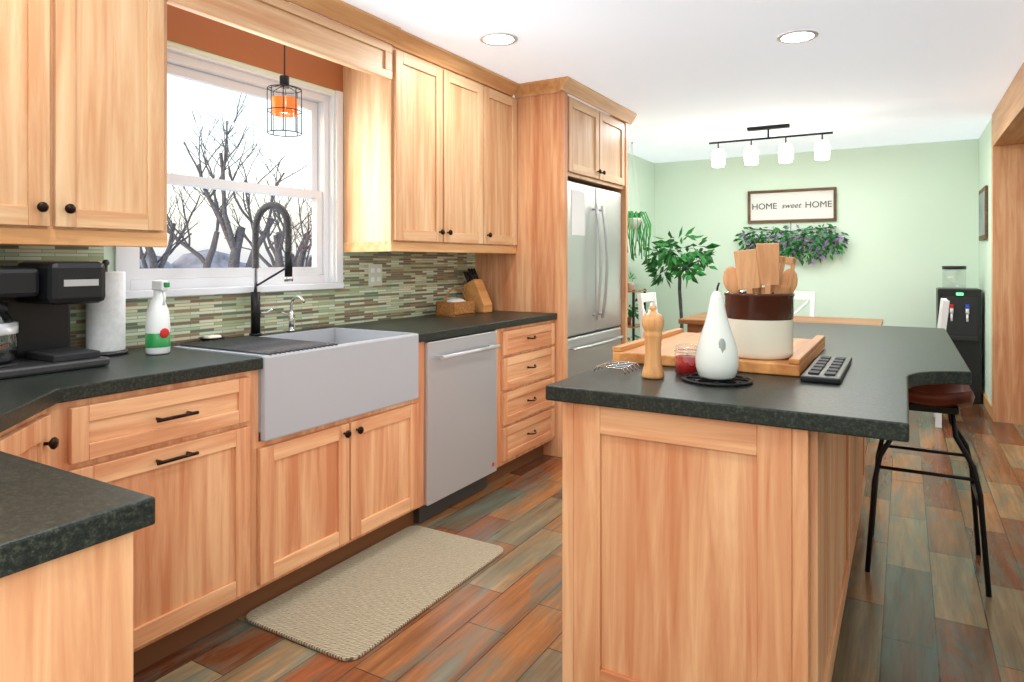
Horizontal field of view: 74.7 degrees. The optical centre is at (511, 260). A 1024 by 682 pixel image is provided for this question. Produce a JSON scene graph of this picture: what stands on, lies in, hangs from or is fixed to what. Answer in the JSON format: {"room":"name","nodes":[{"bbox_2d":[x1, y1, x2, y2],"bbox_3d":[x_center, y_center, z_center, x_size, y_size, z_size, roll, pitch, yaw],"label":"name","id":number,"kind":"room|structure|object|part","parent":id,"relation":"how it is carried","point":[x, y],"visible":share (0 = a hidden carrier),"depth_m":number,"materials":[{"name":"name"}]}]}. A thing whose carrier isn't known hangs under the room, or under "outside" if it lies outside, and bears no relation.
{"room":"dining room and kitchen","nodes":[
{"label":"dining room and kitchen","id":0,"kind":"room"},
{"bbox_2d":[104,40,654,341],"bbox_3d":[-0.594,0.048,4.182,0.160,2.400,9.150,0,0,30],"label":"wall","id":1,"kind":"structure","parent":0,"point":[644,176],"depth_m":7.38,"materials":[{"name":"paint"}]},
{"bbox_2d":[0,0,175,239],"bbox_3d":[-1.532,-0.623,2.067,0.347,1.053,0.796,0,0,30],"label":"upper cabinet","id":2,"kind":"object","parent":1,"relation":"attached to","point":[83,83],"depth_m":2.09,"materials":[{"name":"brown wood"}]},
{"bbox_2d":[114,45,343,298],"bbox_3d":[-1.221,-0.368,3.026,0.145,1.023,1.169,0,0,30],"label":"window","id":3,"kind":"structure","parent":1,"relation":"in","point":[323,192],"depth_m":3.16,"materials":[{"name":"white plastic"}]},
{"bbox_2d":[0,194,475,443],"bbox_3d":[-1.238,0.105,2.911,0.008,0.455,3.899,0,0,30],"label":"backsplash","id":4,"kind":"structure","parent":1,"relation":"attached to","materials":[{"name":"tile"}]},
{"bbox_2d":[368,264,382,285],"bbox_3d":[-0.757,0.078,3.721,0.006,0.120,0.110,0,0,30],"label":"outlet plate","id":5,"kind":"object","parent":4,"relation":"attached to","point":[375,271],"depth_m":3.72,"materials":[{"name":"grey plastic"}]},
{"bbox_2d":[340,24,491,247],"bbox_3d":[-0.512,-0.623,3.814,0.347,1.053,0.897,0,0,30],"label":"upper cabinet","id":6,"kind":"object","parent":1,"relation":"attached to","point":[417,114],"depth_m":3.50,"materials":[{"name":"brown wood"}]},
{"bbox_2d":[492,72,519,247],"bbox_3d":[-0.229,-0.623,4.298,0.347,1.053,0.483,0,0,30],"label":"upper cabinet","id":7,"kind":"object","parent":1,"relation":"attached to","point":[505,108],"depth_m":4.30,"materials":[{"name":"brown wood"}]},
{"bbox_2d":[520,92,627,191],"bbox_3d":[0.327,-0.812,4.923,0.677,0.520,1.040,0,0,30],"label":"upper cabinet","id":8,"kind":"object","parent":1,"relation":"attached to","point":[561,135],"depth_m":4.40,"materials":[{"name":"brown wood"}]},
{"bbox_2d":[133,402,1023,681],"bbox_3d":[2.281,1.278,2.502,7.100,0.060,9.150,0,0,30],"label":"floor","id":9,"kind":"structure","parent":0,"point":[920,606],"depth_m":2.48,"materials":[{"name":"brown wood"}]},
{"bbox_2d":[0,516,151,681],"bbox_3d":[-0.958,0.811,0.838,0.651,0.875,0.601,0,0,30],"label":"base cabinet","id":10,"kind":"object","parent":9,"relation":"on","point":[81,611],"depth_m":0.87,"materials":[{"name":"brown wood"}]},
{"bbox_2d":[0,308,627,567],"bbox_3d":[-0.538,0.353,2.502,1.626,0.040,3.898,0,0,30],"label":"countertop","id":11,"kind":"structure","parent":10,"relation":"on","point":[179,433],"depth_m":2.24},
{"bbox_2d":[0,261,109,379],"bbox_3d":[-1.506,0.167,2.034,0.334,0.330,0.400,0,0,30],"label":"coffee maker","id":12,"kind":"object","parent":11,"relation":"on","point":[37,298],"visible":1,"depth_m":2.04,"materials":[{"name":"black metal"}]},
{"bbox_2d":[86,259,127,355],"bbox_3d":[-1.448,0.163,2.394,0.140,0.337,0.140,0,0,30],"label":"paper towel holder","id":13,"kind":"object","parent":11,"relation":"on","point":[106,326],"visible":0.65,"depth_m":2.35,"materials":[{"name":"white paper"}]},
{"bbox_2d":[145,280,170,354],"bbox_3d":[-1.260,0.201,2.399,0.100,0.262,0.081,0,0,30],"label":"spray bottle","id":14,"kind":"object","parent":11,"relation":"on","point":[157,334],"visible":1,"depth_m":2.38,"materials":[{"name":"white plastic"}]},
{"bbox_2d":[199,334,225,341],"bbox_3d":[-1.243,0.320,2.783,0.104,0.024,0.104,0,0,30],"label":"soap dish","id":15,"kind":"object","parent":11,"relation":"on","point":[210,337],"visible":0.85,"depth_m":2.76,"materials":[{"name":"black"}]},
{"bbox_2d":[244,204,307,335],"bbox_3d":[-1.004,0.042,3.006,0.253,0.582,0.239,0,0,30],"label":"faucet","id":16,"kind":"object","parent":11,"relation":"on","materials":[{"name":"black metal"}]},
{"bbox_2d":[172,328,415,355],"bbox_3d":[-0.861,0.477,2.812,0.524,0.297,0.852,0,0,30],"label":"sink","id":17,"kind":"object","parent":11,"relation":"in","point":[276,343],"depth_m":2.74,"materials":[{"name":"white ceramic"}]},
{"bbox_2d":[436,287,474,316],"bbox_3d":[-0.346,0.246,4.112,0.140,0.171,0.222,0,0,30],"label":"basket","id":18,"kind":"object","parent":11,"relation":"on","point":[454,307],"visible":1,"depth_m":4.04,"materials":[{"name":"brown wicker"}]},
{"bbox_2d":[463,268,491,312],"bbox_3d":[-0.228,0.190,4.368,0.175,0.284,0.100,0,0,30],"label":"knife block","id":19,"kind":"object","parent":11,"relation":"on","point":[475,290],"visible":0.94,"depth_m":4.33,"materials":[{"name":"brown wood"}]},
{"bbox_2d":[152,520,175,663],"bbox_3d":[-1.538,0.811,1.447,0.964,0.875,1.068,0,0,30],"label":"base cabinet","id":20,"kind":"object","parent":9,"relation":"on","point":[164,537],"depth_m":2.02,"materials":[{"name":"brown wood"}]},
{"bbox_2d":[176,492,259,650],"bbox_3d":[-1.299,0.811,2.190,0.627,0.875,0.600,0,0,30],"label":"base cabinet","id":21,"kind":"object","parent":9,"relation":"on","point":[218,548],"depth_m":2.19,"materials":[{"name":"brown wood"}]},
{"bbox_2d":[260,432,427,605],"bbox_3d":[-0.935,0.938,2.812,0.627,0.620,0.990,0,0,30],"label":"base cabinet","id":22,"kind":"object","parent":9,"relation":"on","point":[310,524],"depth_m":2.65,"materials":[{"name":"brown wood"}]},
{"bbox_2d":[246,526,503,660],"bbox_3d":[-0.482,1.241,2.611,0.520,0.014,0.950,0,0,30],"label":"kitchen mat","id":23,"kind":"object","parent":9,"relation":"on","point":[360,604],"visible":1,"depth_m":2.50,"materials":[{"name":"beige fabric"}]},
{"bbox_2d":[500,388,559,476],"bbox_3d":[-0.167,0.811,4.126,0.627,0.875,0.718,0,0,30],"label":"base cabinet","id":24,"kind":"object","parent":9,"relation":"on","point":[529,425],"depth_m":3.99,"materials":[{"name":"brown wood"}]},
{"bbox_2d":[407,330,500,522],"bbox_3d":[-0.268,0.808,3.409,0.183,0.856,0.613,0,0,30],"label":"dishwasher","id":25,"kind":"object","parent":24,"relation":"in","point":[459,370],"depth_m":3.33,"materials":[{"name":"silver metal"}]},
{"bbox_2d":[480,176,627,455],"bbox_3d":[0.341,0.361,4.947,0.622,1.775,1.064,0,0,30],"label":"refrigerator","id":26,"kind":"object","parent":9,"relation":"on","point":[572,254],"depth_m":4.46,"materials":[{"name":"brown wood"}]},
{"bbox_2d":[628,272,646,340],"bbox_3d":[1.155,0.677,6.571,0.348,1.143,0.350,0,0,30],"label":"plant stand","id":27,"kind":"object","parent":9,"relation":"on","point":[632,314],"visible":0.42,"depth_m":6.51,"materials":[{"name":"black metal"}]},
{"bbox_2d":[637,292,657,337],"bbox_3d":[1.427,0.773,6.099,0.465,0.950,0.420,0,0,30],"label":"dining chair","id":28,"kind":"object","parent":9,"relation":"on","point":[646,297],"visible":0.17,"depth_m":6.04,"materials":[{"name":"white wood"}]},
{"bbox_2d":[641,226,720,327],"bbox_3d":[1.720,0.441,6.885,0.798,1.613,0.836,0,0,30],"label":"floor plant","id":29,"kind":"object","parent":9,"relation":"on","point":[672,262],"visible":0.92,"depth_m":6.86,"materials":[{"name":"green plant"}]},
{"bbox_2d":[562,402,864,681],"bbox_3d":[0.963,0.810,2.614,0.635,0.876,2.247,0,0,30],"label":"kitchen island","id":30,"kind":"object","parent":9,"relation":"on","point":[709,533],"depth_m":1.65,"materials":[{"name":"brown wood"}]},
{"bbox_2d":[546,322,970,441],"bbox_3d":[1.113,0.378,2.554,1.004,0.134,2.340,0,0,30],"label":"island countertop","id":31,"kind":"structure","parent":30,"relation":"on","point":[858,386],"depth_m":1.76,"materials":[{"name":"black stone"}]},
{"bbox_2d":[593,361,639,374],"bbox_3d":[0.315,0.319,2.012,0.103,0.019,0.130,0,0,30],"label":"rack","id":32,"kind":"object","parent":31,"relation":"on","point":[613,367],"visible":0.96,"depth_m":2.01,"materials":[{"name":"silver metal"}]},
{"bbox_2d":[642,305,663,378],"bbox_3d":[0.402,0.229,1.913,0.064,0.206,0.064,0,0,30],"label":"pepper mill","id":33,"kind":"object","parent":31,"relation":"on","point":[652,322],"visible":1,"depth_m":1.89,"materials":[{"name":"brown wood"}]},
{"bbox_2d":[674,343,697,374],"bbox_3d":[0.517,0.288,1.981,0.077,0.087,0.077,0,0,30],"label":"candle jar","id":34,"kind":"object","parent":31,"relation":"on","point":[685,364],"visible":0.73,"depth_m":1.95,"materials":[{"name":"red glass"}]},
{"bbox_2d":[681,373,753,386],"bbox_3d":[0.567,0.328,1.859,0.192,0.007,0.192,0,0,30],"label":"trivet","id":35,"kind":"object","parent":31,"relation":"on","point":[698,380],"visible":0.71,"depth_m":1.82,"materials":[{"name":"black metal"}]},
{"bbox_2d":[695,282,738,379],"bbox_3d":[0.567,0.191,1.859,0.116,0.263,0.116,0,0,30],"label":"pear","id":36,"kind":"object","parent":35,"relation":"on","point":[716,357],"visible":1,"depth_m":1.82,"materials":[{"name":"white ceramic"}]},
{"bbox_2d":[613,328,824,376],"bbox_3d":[0.756,0.307,2.371,0.570,0.050,0.715,0,0,30],"label":"board","id":37,"kind":"object","parent":31,"relation":"on","point":[806,352],"visible":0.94,"depth_m":2.18,"materials":[{"name":"brown wood"}]},
{"bbox_2d":[723,243,797,359],"bbox_3d":[0.773,0.121,2.097,0.213,0.350,0.208,0,0,30],"label":"utensil crock","id":38,"kind":"object","parent":37,"relation":"on","point":[760,318],"visible":0.96,"depth_m":2.03,"materials":[{"name":"cream ceramic"},{"name":"brown glazed ceramic"},{"name":"wood"}]},
{"bbox_3d":[0.955,0.321,2.026,0.100,0.021,0.470,0,0,30],"label":"cooktop control strip","id":39,"kind":"part","parent":31,"relation":"part of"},
{"bbox_2d":[678,312,882,332],"bbox_3d":[2.276,0.871,5.684,1.500,0.755,0.870,0,0,30],"label":"dining table","id":40,"kind":"object","parent":9,"relation":"on","point":[695,323],"visible":0.04,"depth_m":5.64,"materials":[{"name":"brown wood"}]},
{"bbox_2d":[793,291,814,315],"bbox_3d":[2.616,0.773,6.346,0.420,0.950,0.465,0,0,30],"label":"dining chair","id":41,"kind":"object","parent":9,"relation":"on","point":[809,297],"visible":0.15,"depth_m":6.45,"materials":[{"name":"white wood"}]},
{"bbox_2d":[865,384,991,596],"bbox_3d":[1.705,0.862,2.775,0.419,0.773,0.460,0,0,30],"label":"bar stool","id":42,"kind":"object","parent":9,"relation":"on","point":[950,400],"visible":0.77,"depth_m":2.63,"materials":[{"name":"metal"}]},
{"bbox_2d":[933,298,949,427],"bbox_3d":[3.157,0.773,5.285,0.465,0.950,0.420,0,0,30],"label":"dining chair","id":43,"kind":"object","parent":9,"relation":"on","point":[943,312],"visible":0.27,"depth_m":5.02,"materials":[{"name":"white wood"}]},
{"bbox_2d":[936,287,981,403],"bbox_3d":[4.021,0.748,6.049,0.325,1.000,0.370,0,0,30],"label":"water cooler","id":44,"kind":"object","parent":9,"relation":"on","point":[964,326],"visible":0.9,"depth_m":5.88,"materials":[{"name":"black plastic"}]},
{"bbox_2d":[942,266,965,287],"bbox_3d":[4.002,0.147,6.077,0.186,0.200,0.186,0,0,30],"label":"jar","id":45,"kind":"object","parent":44,"relation":"on","point":[953,268],"visible":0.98,"depth_m":6.04,"materials":[{"name":"clear glass"}]},
{"bbox_2d":[289,0,1023,162],"bbox_3d":[2.281,-1.182,2.502,7.100,0.060,9.150,0,0,30],"label":"ceiling","id":46,"kind":"structure","parent":0,"point":[686,80],"depth_m":3.86,"materials":[{"name":"white paint"}]},
{"bbox_2d":[267,1,301,136],"bbox_3d":[-0.977,-0.848,2.883,0.144,0.607,0.144,0,0,30],"label":"light","id":47,"kind":"object","parent":46,"relation":"hanging from","point":[283,106],"visible":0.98,"depth_m":2.86,"materials":[{"name":"black metal"}]},
{"bbox_2d":[479,32,517,45],"bbox_3d":[-0.069,-1.148,3.476,0.199,0.008,0.199,0,0,24],"label":"recessed light","id":48,"kind":"object","parent":46,"relation":"in","point":[505,38],"depth_m":3.46,"materials":[{"name":"white"}]},
{"bbox_2d":[628,142,650,263],"bbox_3d":[1.163,-0.562,6.539,0.394,1.179,0.423,0,0,30],"label":"hanging plant","id":49,"kind":"object","parent":46,"relation":"hanging from","point":[634,220],"visible":0.67,"depth_m":6.49,"materials":[{"name":"green plant"}]},
{"bbox_2d":[709,124,832,167],"bbox_3d":[2.189,-0.992,5.735,1.000,0.319,0.124,0,0,30],"label":"track light","id":50,"kind":"object","parent":46,"relation":"attached to","point":[822,150],"depth_m":5.70,"materials":[{"name":"white glass"}]},
{"bbox_2d":[776,29,818,43],"bbox_3d":[1.461,-1.148,3.438,0.199,0.008,0.199,0,0,24],"label":"recessed light","id":51,"kind":"object","parent":46,"relation":"in","point":[795,36],"depth_m":3.43,"materials":[{"name":"white"}]},
{"bbox_2d":[655,139,978,331],"bbox_3d":[4.658,0.048,6.273,6.800,2.400,0.160,0,0,30],"label":"wall","id":52,"kind":"structure","parent":0,"point":[907,221],"depth_m":6.84,"materials":[{"name":"green paint"}]},
{"bbox_2d":[979,118,991,404],"bbox_3d":[2.316,0.048,2.482,0.280,2.400,8.750,0,0,30],"label":"wall","id":53,"kind":"structure","parent":0,"point":[985,246],"depth_m":5.74,"materials":[{"name":"green paint"}]},
{"bbox_2d":[979,185,987,240],"bbox_3d":[4.113,-0.407,5.862,0.022,0.450,0.560,0,0,30],"label":"picture frame","id":54,"kind":"object","parent":53,"relation":"attached to","point":[983,213],"visible":1,"depth_m":5.72,"materials":[{"name":"wood"}]},
{"bbox_2d":[982,390,991,418],"bbox_3d":[4.086,1.203,5.802,0.012,0.090,1.170,0,0,30],"label":"baseboard","id":55,"kind":"structure","parent":53,"relation":"attached to","point":[987,403],"depth_m":5.52,"materials":[{"name":"brown wood"}]},
{"bbox_2d":[992,62,1023,424],"bbox_3d":[2.013,0.049,1.964,0.304,2.398,7.550,0,0,30],"label":"door frame","id":56,"kind":"structure","parent":53,"relation":"attached to","point":[1008,260],"depth_m":5.16,"materials":[{"name":"brown wood"}]},
{"bbox_3d":[-27.409,2.098,17.795,59.800,0.100,80.000,0,0,30],"label":"snow","id":57,"kind":"object","parent":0,"visible":0},
{"bbox_2d":[140,88,311,278],"bbox_3d":[-6.764,-0.146,39.320,29.615,8.291,47.720,0,0,30],"label":"trees","id":58,"kind":"object","parent":57,"relation":"on","point":[151,258],"depth_m":17.24,"materials":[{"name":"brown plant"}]}
]}

